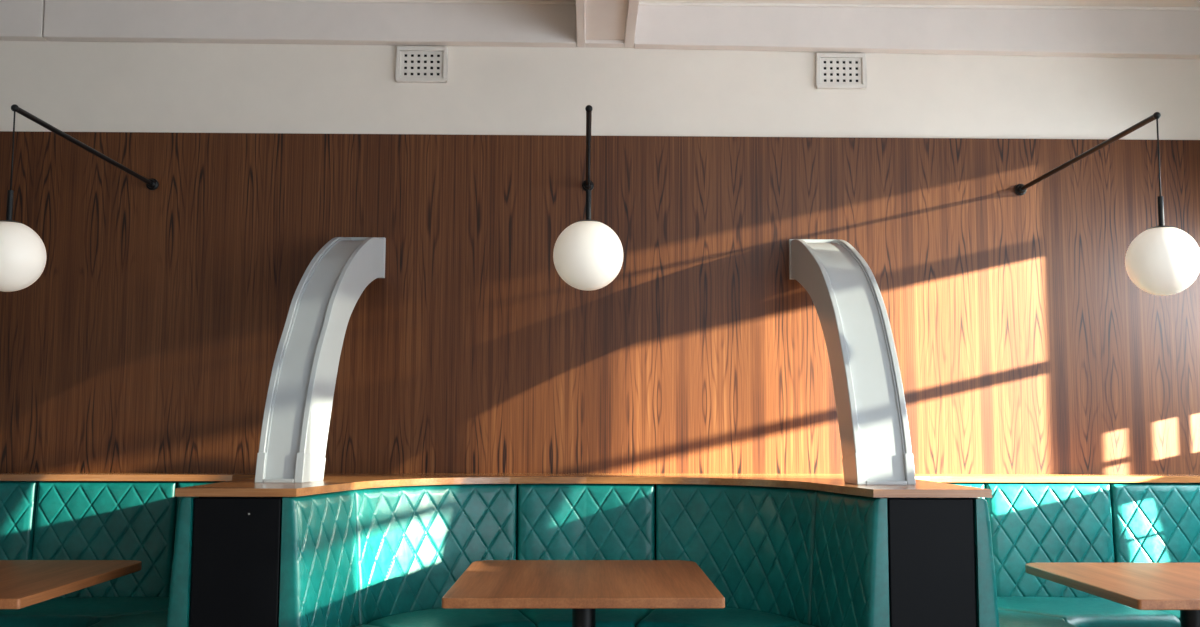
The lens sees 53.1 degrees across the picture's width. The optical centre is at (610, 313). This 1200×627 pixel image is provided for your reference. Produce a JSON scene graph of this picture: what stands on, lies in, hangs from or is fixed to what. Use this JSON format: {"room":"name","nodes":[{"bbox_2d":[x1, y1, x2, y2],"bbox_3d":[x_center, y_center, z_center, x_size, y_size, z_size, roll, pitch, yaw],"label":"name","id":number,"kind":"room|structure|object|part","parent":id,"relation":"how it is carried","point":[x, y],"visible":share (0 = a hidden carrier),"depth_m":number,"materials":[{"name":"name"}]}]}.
{"room":"restaurant","nodes":[
{"label":"restaurant","id":0,"kind":"room"},
{"bbox_2d":[0,39,1199,139],"bbox_3d":[-0.799,0.182,4.936,7.800,2.915,0.188,0,-5,-1],"label":"wall","id":1,"kind":"structure","parent":0,"point":[68,86],"depth_m":4.96,"materials":[{"name":"beige paint"}]},
{"bbox_2d":[0,0,47,40],"bbox_3d":[-3.403,-1.209,4.890,2.180,0.167,0.061,0,-5,-1],"label":"trim","id":2,"kind":"structure","parent":1,"relation":"attached to","point":[20,20],"depth_m":4.88,"materials":[{"name":"paint"}]},
{"bbox_2d":[0,104,158,291],"bbox_3d":[-1.855,-0.313,4.213,0.217,0.595,1.278,0,-5,-1],"label":"wall lamp","id":3,"kind":"object","parent":1,"relation":"attached to","point":[23,256],"visible":1,"depth_m":3.63,"materials":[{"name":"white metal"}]},
{"bbox_3d":[-1.844,-0.331,3.682,0.017,0.093,0.017,0,-5,-1],"label":"stem","id":4,"kind":"part","parent":3,"relation":"part of","materials":[{"name":"black metal"}]},
{"bbox_3d":[-1.843,-0.501,3.698,0.006,0.254,0.005,0,-5,-1],"label":"cord","id":5,"kind":"part","parent":3,"relation":"part of","materials":[{"name":"black metal"}]},
{"bbox_3d":[-1.845,-0.175,3.667,0.217,0.217,0.217,0,-5,-1],"label":"globe","id":6,"kind":"part","parent":3,"relation":"part of","materials":[{"name":"white glass"}]},
{"bbox_3d":[-1.852,-0.581,4.278,0.017,0.017,1.140,0,-5,-1],"label":"arm","id":7,"kind":"part","parent":3,"relation":"part of","materials":[{"name":"black metal"}]},
{"bbox_2d":[43,0,575,47],"bbox_3d":[-1.226,-1.196,4.933,2.166,0.174,0.061,0,-5,-1],"label":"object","id":8,"kind":"structure","parent":1,"relation":"attached to","point":[236,22],"depth_m":4.90,"materials":[{"name":"paint"}]},
{"bbox_2d":[151,0,575,4],"bbox_3d":[-2.317,-1.285,4.883,4.351,0.012,0.012,0,-5,-1],"label":"trim","id":9,"kind":"structure","parent":1,"relation":"attached to","point":[362,1],"depth_m":4.91,"materials":[{"name":"paint"}]},
{"bbox_2d":[395,46,448,82],"bbox_3d":[-0.779,-1.025,4.946,0.214,0.149,0.022,0,-5,-1],"label":"air vent","id":10,"kind":"object","parent":1,"relation":"in","point":[413,64],"visible":1,"depth_m":4.94,"materials":[{"name":"paint"}]},
{"bbox_2d":[401,51,442,77],"bbox_3d":[-0.779,-1.025,4.949,0.173,0.114,0.006,0,-5,-1],"label":"grille","id":11,"kind":"object","parent":10,"relation":"attached to","point":[414,64],"depth_m":4.95,"materials":[{"name":"paint"}]},
{"bbox_2d":[553,105,622,290],"bbox_3d":[-0.080,-0.314,4.249,0.217,0.589,1.278,0,-5,-1],"label":"wall lamp","id":12,"kind":"object","parent":1,"relation":"attached to","point":[587,254],"visible":1,"depth_m":3.63,"materials":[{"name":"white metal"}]},
{"bbox_3d":[-0.070,-0.179,3.703,0.217,0.217,0.217,0,-5,-1],"label":"globe","id":13,"kind":"part","parent":12,"relation":"part of","materials":[{"name":"white glass"}]},
{"bbox_3d":[-0.070,-0.336,3.718,0.017,0.093,0.017,0,-5,-1],"label":"stem","id":14,"kind":"part","parent":12,"relation":"part of","materials":[{"name":"black metal"}]},
{"bbox_3d":[-0.069,-0.505,3.735,0.006,0.254,0.005,0,-5,-1],"label":"cord","id":15,"kind":"part","parent":12,"relation":"part of","materials":[{"name":"black metal"}]},
{"bbox_3d":[-0.081,-0.582,4.314,0.019,0.023,1.140,0,-5,-1],"label":"arm","id":16,"kind":"part","parent":12,"relation":"part of","materials":[{"name":"black metal"}]},
{"bbox_2d":[0,131,1199,559],"bbox_3d":[-0.798,0.445,4.810,7.400,2.368,0.012,0,-5,-1],"label":"wall paneling","id":17,"kind":"structure","parent":1,"relation":"attached to","point":[147,338],"depth_m":4.87,"materials":[{"name":"brown wood"}]},
{"bbox_2d":[575,0,638,47],"bbox_3d":[0.055,-1.562,1.081,0.236,0.173,7.851,0,-5,-1],"label":"beam","id":18,"kind":"structure","parent":1,"relation":"attached to","point":[599,23],"depth_m":4.71,"materials":[{"name":"paint"}]},
{"bbox_3d":[-0.045,-1.485,1.071,0.036,0.016,7.851,0,-5,-1],"label":"edge moulding","id":19,"kind":"part","parent":18,"relation":"part of","materials":[{"name":"paint"}]},
{"bbox_3d":[-0.026,-1.113,4.952,0.160,0.016,0.056,0,-5,-1],"label":"edge moulding","id":20,"kind":"part","parent":18,"relation":"part of","materials":[{"name":"paint"}]},
{"bbox_3d":[0.153,-1.484,1.075,0.040,0.016,7.851,0,-5,-1],"label":"edge moulding","id":21,"kind":"part","parent":18,"relation":"part of","materials":[{"name":"paint"}]},
{"bbox_2d":[815,53,866,89],"bbox_3d":[0.955,-1.005,4.979,0.212,0.149,0.022,0,-5,-1],"label":"air vent","id":22,"kind":"object","parent":1,"relation":"in","point":[848,71],"visible":1,"depth_m":4.98,"materials":[{"name":"paint"}]},
{"bbox_2d":[821,58,861,83],"bbox_3d":[0.954,-1.004,4.982,0.171,0.114,0.006,0,-5,-1],"label":"grille","id":23,"kind":"object","parent":22,"relation":"attached to","point":[833,70],"depth_m":4.98,"materials":[{"name":"paint"}]},
{"bbox_2d":[634,5,1199,58],"bbox_3d":[1.501,-1.168,4.986,2.811,0.206,0.061,0,-5,-1],"label":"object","id":24,"kind":"structure","parent":1,"relation":"attached to","point":[1155,34],"depth_m":4.95,"materials":[{"name":"paint"}]},
{"bbox_2d":[639,2,1199,9],"bbox_3d":[1.502,-1.268,4.959,2.811,0.012,0.012,0,-5,-1],"label":"trim","id":25,"kind":"structure","parent":1,"relation":"attached to","point":[640,3],"depth_m":4.95,"materials":[{"name":"paint"}]},
{"bbox_2d":[1014,112,1199,295],"bbox_3d":[1.709,-0.300,4.284,0.217,0.592,1.278,0,-5,-1],"label":"wall lamp","id":26,"kind":"object","parent":1,"relation":"attached to","point":[1162,260],"visible":1,"depth_m":3.68,"materials":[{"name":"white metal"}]},
{"bbox_3d":[1.704,-0.568,4.349,0.017,0.020,1.140,0,-5,-2],"label":"arm","id":27,"kind":"part","parent":26,"relation":"part of","materials":[{"name":"black metal"}]},
{"bbox_3d":[1.721,-0.489,3.769,0.006,0.254,0.005,0,-5,-1],"label":"cord","id":28,"kind":"part","parent":26,"relation":"part of","materials":[{"name":"black metal"}]},
{"bbox_3d":[1.720,-0.320,3.753,0.017,0.093,0.017,0,-5,-1],"label":"stem","id":29,"kind":"part","parent":26,"relation":"part of","materials":[{"name":"black metal"}]},
{"bbox_3d":[1.720,-0.164,3.738,0.217,0.217,0.217,0,-5,-1],"label":"globe","id":30,"kind":"part","parent":26,"relation":"part of","materials":[{"name":"white glass"}]},
{"bbox_2d":[505,0,1199,6],"bbox_3d":[-0.715,-1.697,1.123,7.800,0.100,8.340,0,-5,-1],"label":"ceiling","id":31,"kind":"structure","parent":0,"point":[1137,3],"depth_m":4.92,"materials":[{"name":"paint"}]},
{"bbox_3d":[-0.722,1.304,0.835,7.800,0.100,8.340,0,-5,-1],"label":"floor","id":32,"kind":"structure","parent":0,"visible":0},
{"bbox_2d":[0,560,141,608],"bbox_3d":[-1.947,1.152,3.584,0.757,0.720,0.933,0,-5,-1],"label":"dining table","id":33,"kind":"object","parent":32,"relation":"on","point":[23,583],"visible":1,"depth_m":3.67,"materials":[{"name":"brown wood"}]},
{"bbox_2d":[0,481,226,626],"bbox_3d":[-2.306,1.071,4.021,2.158,0.964,1.081,0,-5,-1],"label":"banquette","id":34,"kind":"object","parent":32,"relation":"on","point":[145,522],"visible":0.46,"depth_m":4.53,"materials":[{"name":"teal leather"}]},
{"bbox_3d":[-2.455,0.867,4.544,0.525,0.459,0.072,0,-5,-1],"label":"backrest panel","id":35,"kind":"part","parent":34,"relation":"part of","materials":[{"name":"teal leather"}]},
{"bbox_2d":[0,597,168,626],"bbox_3d":[-1.775,1.090,4.247,0.844,0.122,0.486,0,-5,-1],"label":"seat cushion","id":36,"kind":"object","parent":34,"relation":"on","point":[58,611],"depth_m":4.14,"materials":[{"name":"teal leather"}]},
{"bbox_3d":[-1.925,0.870,4.555,0.525,0.459,0.072,0,-5,-1],"label":"backrest panel","id":37,"kind":"part","parent":34,"relation":"part of","materials":[{"name":"teal leather"}]},
{"bbox_2d":[88,610,167,626],"bbox_3d":[-1.517,1.064,3.973,0.420,0.122,0.946,0,-5,-1],"label":"seat cushion","id":38,"kind":"object","parent":34,"relation":"on","point":[107,618],"depth_m":3.98,"materials":[{"name":"teal leather"}]},
{"bbox_3d":[-1.274,0.802,3.836,0.072,0.459,0.615,0,-5,1],"label":"backrest panel","id":39,"kind":"part","parent":34,"relation":"part of","materials":[{"name":"teal leather"}]},
{"bbox_3d":[-1.381,0.859,4.431,0.261,0.459,0.619,5,-7,-43],"label":"backrest panel","id":40,"kind":"part","parent":34,"relation":"part of","materials":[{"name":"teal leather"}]},
{"bbox_2d":[190,497,281,626],"bbox_3d":[-1.039,1.083,4.125,0.424,0.966,1.217,0,-5,-1],"label":"end panel","id":41,"kind":"object","parent":32,"relation":"on","point":[236,553],"visible":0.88,"depth_m":3.55,"materials":[{"name":"black laminate"}]},
{"bbox_2d":[0,472,1199,497],"bbox_3d":[-0.786,0.590,4.170,7.396,0.024,1.233,0,-5,-1],"label":"ledge","id":42,"kind":"object","parent":41,"relation":"on","point":[237,484],"visible":0.96,"depth_m":4.44,"materials":[{"name":"brown wood"}]},
{"bbox_2d":[255,237,385,482],"bbox_3d":[-1.038,0.123,4.393,0.159,0.947,0.894,0,-6,6],"label":"bracket","id":43,"kind":"object","parent":42,"relation":"on","point":[299,400],"visible":1,"depth_m":4.14,"materials":[{"name":"white metal"}]},
{"bbox_3d":[-0.995,-0.226,4.856,0.161,0.165,0.016,0,-5,-1],"label":"wall plate","id":44,"kind":"part","parent":43,"relation":"part of","materials":[{"name":"white paint"}]},
{"bbox_2d":[789,239,915,484],"bbox_3d":[0.855,0.126,4.388,0.194,0.949,0.965,1,-5,-4],"label":"bracket","id":45,"kind":"object","parent":42,"relation":"on","point":[845,294],"visible":1,"depth_m":4.09,"materials":[{"name":"white metal"}]},
{"bbox_3d":[0.824,-0.220,4.893,0.194,0.164,0.016,0,-5,-1],"label":"wall plate","id":46,"kind":"part","parent":45,"relation":"part of","materials":[{"name":"white paint"}]},
{"bbox_2d":[442,560,724,626],"bbox_3d":[-0.083,1.161,3.627,0.757,0.720,0.928,0,-5,-1],"label":"dining table","id":47,"kind":"object","parent":32,"relation":"on","point":[583,587],"visible":1,"depth_m":3.47,"materials":[{"name":"brown wood"}]},
{"bbox_2d":[279,484,889,626],"bbox_3d":[-0.084,1.073,3.986,1.805,0.964,0.940,0,-5,-1],"label":"banquette","id":48,"kind":"object","parent":32,"relation":"on","point":[380,556],"visible":0.86,"depth_m":4.17,"materials":[{"name":"teal leather"}]},
{"bbox_3d":[-0.897,0.795,3.754,0.072,0.459,0.446,-1,-6,11],"label":"backrest panel","id":49,"kind":"part","parent":48,"relation":"part of","materials":[{"name":"teal leather"}]},
{"bbox_2d":[356,624,378,626],"bbox_3d":[-0.706,1.042,3.724,0.394,0.122,0.434,0,-5,-1],"label":"seat cushion","id":50,"kind":"object","parent":48,"relation":"on","point":[357,625],"depth_m":3.86,"materials":[{"name":"teal leather"}]},
{"bbox_3d":[-0.640,0.843,4.241,0.713,0.459,0.160,5,-7,-41],"label":"backrest panel","id":51,"kind":"part","parent":48,"relation":"part of","materials":[{"name":"teal leather"}]},
{"bbox_2d":[367,608,535,626],"bbox_3d":[-0.464,1.072,4.029,0.616,0.122,0.517,5,-8,-44],"label":"seat cushion","id":52,"kind":"object","parent":48,"relation":"on","point":[376,617],"depth_m":4.00,"materials":[{"name":"teal leather"}]},
{"bbox_2d":[517,608,653,626],"bbox_3d":[-0.088,1.086,4.167,0.496,0.122,0.415,0,-5,-1],"label":"seat cushion","id":53,"kind":"object","parent":48,"relation":"on","point":[621,617],"depth_m":4.04,"materials":[{"name":"teal leather"}]},
{"bbox_3d":[-0.092,0.862,4.434,0.511,0.459,0.087,0,-5,-1],"label":"backrest panel","id":54,"kind":"part","parent":48,"relation":"part of","materials":[{"name":"teal leather"}]},
{"bbox_2d":[636,607,801,626],"bbox_3d":[0.293,1.075,4.044,0.616,0.122,0.517,-5,-7,41],"label":"seat cushion","id":55,"kind":"object","parent":48,"relation":"on","point":[727,616],"depth_m":4.03,"materials":[{"name":"teal leather"}]},
{"bbox_3d":[0.463,0.847,4.263,0.713,0.459,0.160,-4,-7,39],"label":"backrest panel","id":56,"kind":"part","parent":48,"relation":"part of","materials":[{"name":"teal leather"}]},
{"bbox_2d":[789,624,814,626],"bbox_3d":[0.548,1.048,3.749,0.394,0.122,0.434,0,-5,-1],"label":"seat cushion","id":57,"kind":"object","parent":48,"relation":"on","point":[790,625],"depth_m":3.88,"materials":[{"name":"teal leather"}]},
{"bbox_3d":[0.740,0.802,3.787,0.072,0.459,0.446,1,-6,-14],"label":"backrest panel","id":58,"kind":"part","parent":48,"relation":"part of","materials":[{"name":"teal leather"}]},
{"bbox_2d":[881,497,976,626],"bbox_3d":[0.865,1.091,4.163,0.424,0.966,1.216,0,-5,-1],"label":"end panel","id":59,"kind":"object","parent":32,"relation":"on","point":[931,551],"visible":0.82,"depth_m":3.59,"materials":[{"name":"black laminate"}]},
{"bbox_2d":[941,482,1199,626],"bbox_3d":[1.970,1.090,4.106,1.828,0.964,1.081,0,-5,-1],"label":"banquette","id":60,"kind":"object","parent":32,"relation":"on","point":[1021,524],"visible":0.48,"depth_m":4.61,"materials":[{"name":"teal leather"}]},
{"bbox_3d":[1.187,0.870,4.478,0.253,0.459,0.606,-4,-7,39],"label":"backrest panel","id":61,"kind":"part","parent":60,"relation":"part of","materials":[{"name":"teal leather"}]},
{"bbox_3d":[1.114,0.812,3.883,0.072,0.459,0.615,0,-5,-3],"label":"backrest panel","id":62,"kind":"part","parent":60,"relation":"part of","materials":[{"name":"teal leather"}]},
{"bbox_2d":[998,610,1076,626],"bbox_3d":[1.348,1.077,4.030,0.420,0.122,0.946,0,-5,-1],"label":"seat cushion","id":63,"kind":"object","parent":60,"relation":"on","point":[1007,618],"depth_m":4.02,"materials":[{"name":"teal leather"}]},
{"bbox_3d":[1.694,0.885,4.627,0.485,0.459,0.072,0,-5,-1],"label":"backrest panel","id":64,"kind":"part","parent":60,"relation":"part of","materials":[{"name":"teal leather"}]},
{"bbox_2d":[997,597,1180,626],"bbox_3d":[1.565,1.104,4.314,0.785,0.122,0.486,0,-5,-1],"label":"seat cushion","id":65,"kind":"object","parent":60,"relation":"on","point":[1077,611],"depth_m":4.19,"materials":[{"name":"teal leather"}]},
{"bbox_3d":[2.184,0.887,4.637,0.485,0.459,0.072,0,-5,-1],"label":"backrest panel","id":66,"kind":"part","parent":60,"relation":"part of","materials":[{"name":"teal leather"}]},
{"bbox_2d":[1159,610,1179,619],"bbox_3d":[2.412,1.110,4.351,0.924,0.122,0.445,0,-5,-1],"label":"seat cushion","id":67,"kind":"object","parent":60,"relation":"on","point":[1175,614],"depth_m":4.20,"materials":[{"name":"teal leather"}]},
{"bbox_2d":[1025,563,1199,626],"bbox_3d":[1.773,1.164,3.612,0.757,0.720,0.890,0,-5,-1],"label":"dining table","id":68,"kind":"object","parent":32,"relation":"on","point":[1140,586],"visible":1,"depth_m":3.62,"materials":[{"name":"brown wood"}]}
]}

